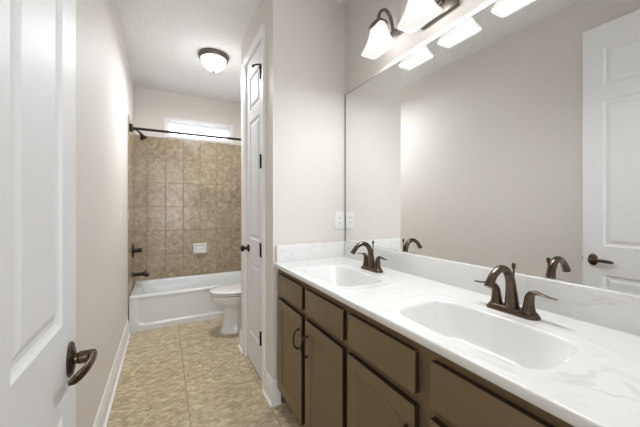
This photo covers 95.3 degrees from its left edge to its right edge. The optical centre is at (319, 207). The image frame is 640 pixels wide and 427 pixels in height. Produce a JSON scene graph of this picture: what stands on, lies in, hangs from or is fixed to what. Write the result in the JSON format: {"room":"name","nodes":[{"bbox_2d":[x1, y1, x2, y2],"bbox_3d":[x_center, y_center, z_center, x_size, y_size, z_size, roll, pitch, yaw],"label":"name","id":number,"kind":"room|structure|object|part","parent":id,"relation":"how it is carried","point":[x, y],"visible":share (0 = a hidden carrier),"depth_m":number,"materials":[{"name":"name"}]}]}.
{"room":"bathroom","nodes":[
{"label":"bathroom","id":0,"kind":"room"},
{"bbox_2d":[76,0,134,426],"bbox_3d":[-1.342,-0.113,1.732,0.100,2.740,4.300,0,0,-28],"label":"wall","id":1,"kind":"structure","parent":0,"point":[105,88],"depth_m":1.65,"materials":[{"name":"white paint"}]},
{"bbox_2d":[93,320,130,426],"bbox_3d":[-1.107,1.181,1.426,0.026,0.152,3.320,0,0,-28],"label":"baseboard","id":2,"kind":"structure","parent":1,"relation":"attached to","point":[104,410],"depth_m":1.94,"materials":[{"name":"white paint"}]},
{"bbox_2d":[120,212,122,226],"bbox_3d":[-1.631,0.097,2.394,0.016,0.120,0.080,0,0,-28],"label":"light switch","id":3,"kind":"object","parent":1,"relation":"attached to","point":[121,218],"visible":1,"depth_m":2.39,"materials":[{"name":"white plastic"}]},
{"bbox_2d":[128,115,134,303],"bbox_3d":[-2.080,0.019,3.225,0.008,1.875,0.770,0,0,-28],"label":"tiled wall","id":4,"kind":"structure","parent":1,"relation":"attached to","point":[131,135],"depth_m":3.15,"materials":[{"name":"beige tile"}]},
{"bbox_2d":[132,244,141,257],"bbox_3d":[-2.053,0.482,3.279,0.093,0.164,0.164,0,0,-28],"label":"shower valve","id":5,"kind":"object","parent":4,"relation":"attached to","point":[134,250],"visible":0.98,"depth_m":3.25,"materials":[{"name":"brown metal"}]},
{"bbox_3d":[-2.048,0.482,3.282,0.083,0.052,0.052,0,0,-28],"label":"valve handle","id":6,"kind":"part","parent":5,"relation":"part of","materials":[{"name":"brown metal"}]},
{"bbox_2d":[133,130,146,140],"bbox_3d":[-2.021,-0.828,3.274,0.144,0.146,0.076,0,0,-28],"label":"shower fixture","id":7,"kind":"object","parent":4,"relation":"attached to","point":[142,137],"visible":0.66,"depth_m":3.26,"materials":[{"name":"brown metal"}]},
{"bbox_2d":[132,270,148,276],"bbox_3d":[-2.022,0.747,3.296,0.163,0.080,0.058,0,0,-28],"label":"tub spout","id":8,"kind":"object","parent":4,"relation":"attached to","point":[145,273],"visible":1,"depth_m":3.28,"materials":[{"name":"brown metal"}]},
{"bbox_2d":[129,124,240,140],"bbox_3d":[-1.287,-0.811,3.304,1.465,0.070,0.070,0,0,-28],"label":"shower curtain rod","id":9,"kind":"object","parent":4,"relation":"attached to","point":[131,128],"visible":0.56,"depth_m":3.16,"materials":[{"name":"brown metal"}]},
{"bbox_2d":[135,86,240,144],"bbox_3d":[-1.637,-0.113,3.956,1.481,2.740,0.100,0,0,-28],"label":"wall","id":10,"kind":"structure","parent":0,"point":[151,105],"depth_m":3.79,"materials":[{"name":"white paint"}]},
{"bbox_2d":[135,135,240,280],"bbox_3d":[-1.611,0.015,3.908,1.465,1.805,0.008,0,0,-28],"label":"tiled wall","id":11,"kind":"structure","parent":10,"relation":"attached to","point":[188,192],"depth_m":3.82,"materials":[{"name":"beige tile"}]},
{"bbox_2d":[193,243,206,253],"bbox_3d":[-1.593,0.547,3.881,0.166,0.140,0.058,0,0,-28],"label":"soap dish","id":12,"kind":"object","parent":11,"relation":"attached to","point":[198,248],"visible":1,"depth_m":3.89,"materials":[{"name":"white ceramic"}]},
{"bbox_2d":[167,121,228,140],"bbox_3d":[-1.640,-1.023,3.971,0.778,0.188,0.030,0,0,-28],"label":"window","id":13,"kind":"structure","parent":10,"relation":"in","point":[171,126],"depth_m":3.95,"materials":[{"name":"white glass"}]},
{"bbox_2d":[164,117,232,143],"bbox_3d":[-1.627,-1.029,3.948,0.858,0.256,0.103,0,0,-28],"label":"trim","id":14,"kind":"structure","parent":10,"relation":"attached to","point":[169,119],"depth_m":3.90,"materials":[{"name":"white paint"}]},
{"bbox_2d":[107,317,302,426],"bbox_3d":[-0.645,1.297,2.105,1.681,0.080,4.300,0,0,-28],"label":"floor","id":15,"kind":"structure","parent":0,"point":[193,374],"depth_m":2.08,"materials":[{"name":"beige tile"}]},
{"bbox_2d":[129,270,240,332],"bbox_3d":[-1.436,1.075,3.582,1.463,0.365,0.731,0,0,-28],"label":"bathtub","id":16,"kind":"object","parent":15,"relation":"on","point":[161,302],"visible":0.57,"depth_m":3.19,"materials":[{"name":"white ceramic"}]},
{"bbox_2d":[129,270,240,298],"bbox_3d":[-1.436,1.044,3.582,1.463,0.303,0.731,0,0,-28],"label":"basin","id":17,"kind":"object","parent":16,"relation":"in","point":[191,286],"depth_m":3.61,"materials":[{"name":"white ceramic"}]},
{"bbox_2d":[209,282,240,333],"bbox_3d":[-0.760,0.870,3.070,0.759,0.775,0.432,0,0,-28],"label":"toilet","id":18,"kind":"object","parent":15,"relation":"on","point":[227,296],"visible":0.38,"depth_m":2.91,"materials":[{"name":"white ceramic"}]},
{"bbox_3d":[-0.857,0.856,3.018,0.540,0.017,0.380,0,0,-28],"label":"seat","id":19,"kind":"part","parent":18,"relation":"part of","materials":[{"name":"white plastic"}]},
{"bbox_3d":[-0.855,0.830,3.019,0.545,0.026,0.382,0,0,-28],"label":"lid","id":20,"kind":"part","parent":18,"relation":"part of","materials":[{"name":"white ceramic"}]},
{"bbox_3d":[-0.815,1.062,3.041,0.605,0.389,0.364,0,0,-28],"label":"bowl","id":21,"kind":"part","parent":18,"relation":"part of","materials":[{"name":"white ceramic"}]},
{"bbox_2d":[278,269,573,426],"bbox_3d":[0.324,0.819,1.255,0.572,0.876,1.664,0,0,-28],"label":"vanity cabinet","id":22,"kind":"object","parent":15,"relation":"on","point":[339,366],"visible":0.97,"depth_m":1.03,"materials":[{"name":"brown paint"}]},
{"bbox_3d":[-0.171,0.473,1.674,0.020,0.124,0.351,0,0,-28],"label":"drawer","id":23,"kind":"part","parent":22,"relation":"part of","materials":[{"name":"brown paint"}]},
{"bbox_3d":[-0.171,0.850,1.674,0.020,0.565,0.351,0,0,-28],"label":"door","id":24,"kind":"part","parent":22,"relation":"part of","materials":[{"name":"brown paint"}]},
{"bbox_3d":[-0.126,0.691,1.531,0.040,0.112,0.013,0,0,-28],"label":"handle","id":25,"kind":"part","parent":22,"relation":"part of","materials":[{"name":"brown metal"}]},
{"bbox_3d":[-0.079,0.691,1.442,0.040,0.112,0.013,0,0,-28],"label":"handle","id":26,"kind":"part","parent":22,"relation":"part of","materials":[{"name":"brown metal"}]},
{"bbox_3d":[0.016,0.473,1.326,0.020,0.124,0.349,0,0,-28],"label":"drawer","id":27,"kind":"part","parent":22,"relation":"part of","materials":[{"name":"brown paint"}]},
{"bbox_3d":[0.015,0.850,1.326,0.020,0.565,0.349,0,0,-28],"label":"door","id":28,"kind":"part","parent":22,"relation":"part of","materials":[{"name":"brown paint"}]},
{"bbox_3d":[0.197,0.850,0.988,0.020,0.565,0.344,0,0,-28],"label":"door","id":29,"kind":"part","parent":22,"relation":"part of","materials":[{"name":"brown paint"}]},
{"bbox_3d":[0.197,0.473,0.988,0.020,0.124,0.344,0,0,-28],"label":"drawer","id":30,"kind":"part","parent":22,"relation":"part of","materials":[{"name":"brown paint"}]},
{"bbox_3d":[0.395,0.850,0.618,0.020,0.565,0.386,0,0,-28],"label":"door","id":31,"kind":"part","parent":22,"relation":"part of","materials":[{"name":"brown paint"}]},
{"bbox_2d":[274,241,639,426],"bbox_3d":[0.337,0.356,1.262,0.542,0.226,1.662,0,0,-28],"label":"countertop","id":32,"kind":"structure","parent":22,"relation":"on","point":[579,363],"depth_m":0.90,"materials":[{"name":"white stone"}]},
{"bbox_2d":[302,265,384,286],"bbox_3d":[0.106,0.410,1.537,0.294,0.117,0.488,0,0,-28],"label":"basin","id":33,"kind":"object","parent":32,"relation":"in","point":[330,275],"depth_m":1.68,"materials":[{"name":"white ceramic"}]},
{"bbox_2d":[350,241,386,272],"bbox_3d":[0.282,0.270,1.647,0.198,0.165,0.199,0,0,14],"label":"bathroom faucet","id":34,"kind":"object","parent":32,"relation":"on","point":[371,264],"visible":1,"depth_m":1.62,"materials":[{"name":"brown metal"}]},
{"bbox_3d":[0.240,0.264,1.619,0.166,0.152,0.048,0,0,-28],"label":"spout","id":35,"kind":"part","parent":34,"relation":"part of","materials":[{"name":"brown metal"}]},
{"bbox_3d":[0.254,0.302,1.718,0.044,0.076,0.102,0,0,-28],"label":"handle","id":36,"kind":"part","parent":34,"relation":"part of","materials":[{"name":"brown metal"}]},
{"bbox_3d":[0.330,0.302,1.576,0.044,0.076,0.102,0,0,-28],"label":"handle","id":37,"kind":"part","parent":34,"relation":"part of","materials":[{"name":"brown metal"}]},
{"bbox_2d":[394,299,591,373],"bbox_3d":[0.463,0.410,0.870,0.294,0.117,0.483,0,0,-28],"label":"basin","id":38,"kind":"object","parent":32,"relation":"in","point":[517,346],"depth_m":0.90,"materials":[{"name":"white ceramic"}]},
{"bbox_2d":[474,263,557,320],"bbox_3d":[0.637,0.270,0.984,0.198,0.165,0.199,0,0,14],"label":"bathroom faucet","id":39,"kind":"object","parent":32,"relation":"on","point":[511,305],"visible":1,"depth_m":0.96,"materials":[{"name":"brown metal"}]},
{"bbox_3d":[0.610,0.302,1.054,0.044,0.076,0.102,0,0,-28],"label":"handle","id":40,"kind":"part","parent":39,"relation":"part of","materials":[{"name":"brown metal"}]},
{"bbox_3d":[0.596,0.264,0.956,0.166,0.152,0.048,0,0,-28],"label":"spout","id":41,"kind":"part","parent":39,"relation":"part of","materials":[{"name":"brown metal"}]},
{"bbox_3d":[0.656,0.264,0.988,0.013,0.152,0.013,0,0,-28],"label":"lift rod","id":42,"kind":"part","parent":39,"relation":"part of","materials":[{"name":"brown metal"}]},
{"bbox_3d":[0.685,0.302,0.912,0.044,0.076,0.102,0,0,-28],"label":"handle","id":43,"kind":"part","parent":39,"relation":"part of","materials":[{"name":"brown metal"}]},
{"bbox_3d":[0.395,0.473,0.618,0.020,0.124,0.386,0,0,-28],"label":"drawer","id":44,"kind":"part","parent":22,"relation":"part of","materials":[{"name":"brown paint"}]},
{"bbox_2d":[114,0,348,103],"bbox_3d":[-0.645,-1.523,2.105,1.681,0.080,4.300,0,0,-28],"label":"ceiling","id":45,"kind":"structure","parent":0,"point":[163,39],"depth_m":2.59,"materials":[{"name":"white paint"}]},
{"bbox_2d":[198,48,228,72],"bbox_3d":[-1.038,-1.397,2.848,0.286,0.173,0.286,0,0,-28],"label":"ceiling light","id":46,"kind":"object","parent":45,"relation":"attached to","point":[213,60],"visible":1,"depth_m":2.77,"materials":[{"name":"white glass"}]},
{"bbox_2d":[241,0,287,379],"bbox_3d":[-0.463,-0.113,2.274,0.100,2.740,0.874,0,0,-28],"label":"wall","id":47,"kind":"structure","parent":0,"point":[274,13],"depth_m":1.90,"materials":[{"name":"white paint"}]},
{"bbox_2d":[240,41,261,380],"bbox_3d":[-0.524,0.025,2.255,0.103,2.441,0.457,0,0,-28],"label":"door","id":48,"kind":"structure","parent":47,"relation":"in","point":[254,68],"depth_m":2.27,"materials":[{"name":"white paint"}]},
{"bbox_2d":[243,23,264,388],"bbox_3d":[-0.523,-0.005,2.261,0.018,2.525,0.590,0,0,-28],"label":"trim","id":49,"kind":"structure","parent":47,"relation":"attached to","point":[260,35],"depth_m":2.04,"materials":[{"name":"white paint"}]},
{"bbox_2d":[238,329,281,407],"bbox_3d":[-0.282,1.181,2.371,0.562,0.152,0.926,0,0,-28],"label":"baseboard","id":50,"kind":"structure","parent":47,"relation":"attached to","point":[270,390],"depth_m":1.88,"materials":[{"name":"white paint"}]},
{"bbox_2d":[288,0,344,244],"bbox_3d":[-0.038,-0.113,2.063,0.450,2.740,0.100,0,0,-28],"label":"wall","id":51,"kind":"structure","parent":0,"point":[316,28],"depth_m":2.01,"materials":[{"name":"white paint"}]},
{"bbox_2d":[335,212,343,228],"bbox_3d":[0.140,0.092,2.096,0.076,0.123,0.008,0,0,-28],"label":"wall outlet","id":52,"kind":"object","parent":51,"relation":"attached to","point":[339,216],"visible":1,"depth_m":2.09,"materials":[{"name":"white plastic"}]},
{"bbox_2d":[345,0,495,93],"bbox_3d":[0.052,-0.113,2.478,0.100,2.740,4.300,0,0,-28],"label":"wall","id":53,"kind":"structure","parent":0,"point":[359,14],"depth_m":1.79,"materials":[{"name":"white paint"}]},
{"bbox_2d":[361,0,459,59],"bbox_3d":[0.489,-0.972,1.348,0.196,0.238,0.762,0,0,-28],"label":"vanity light","id":54,"kind":"object","parent":53,"relation":"attached to","point":[418,14],"visible":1,"depth_m":1.41,"materials":[{"name":"white glass"}]},
{"bbox_3d":[0.315,-0.919,1.576,0.104,0.133,0.196,0,0,-28],"label":"lamp shade","id":55,"kind":"part","parent":54,"relation":"part of","materials":[{"name":"white glass"}]},
{"bbox_3d":[0.361,-1.031,1.600,0.119,0.119,0.021,0,0,-28],"label":"arm","id":56,"kind":"part","parent":54,"relation":"part of","materials":[{"name":"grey metal"}]},
{"bbox_3d":[0.449,-0.919,1.326,0.104,0.133,0.196,0,0,-28],"label":"lamp shade","id":57,"kind":"part","parent":54,"relation":"part of","materials":[{"name":"white glass"}]},
{"bbox_2d":[344,241,639,335],"bbox_3d":[0.568,0.299,1.385,0.018,0.113,1.662,0,0,-28],"label":"backsplash","id":58,"kind":"structure","parent":53,"relation":"attached to","point":[620,311],"depth_m":1.00,"materials":[{"name":"white stone"}]},
{"bbox_2d":[345,0,639,295],"bbox_3d":[0.570,-0.288,1.395,0.010,1.062,1.642,0,0,-28],"label":"wall mirror","id":59,"kind":"object","parent":53,"relation":"attached to","point":[511,135],"visible":1,"depth_m":1.11,"materials":[{"name":"white mirror"}]},
{"bbox_3d":[0.344,-0.113,0.258,1.481,2.740,0.110,0,0,-28],"label":"wall","id":60,"kind":"structure","parent":0,"visible":0},
{"bbox_2d":[0,0,96,426],"bbox_3d":[-0.426,0.029,0.360,0.141,2.431,0.784,0,0,-28],"label":"door","id":61,"kind":"structure","parent":60,"relation":"in","point":[39,356],"depth_m":0.50,"materials":[{"name":"white paint"}]},
{"bbox_3d":[-0.517,0.343,0.632,0.043,0.028,0.122,0,0,-28],"label":"lever handle","id":62,"kind":"part","parent":61,"relation":"part of","materials":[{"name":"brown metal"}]}
]}

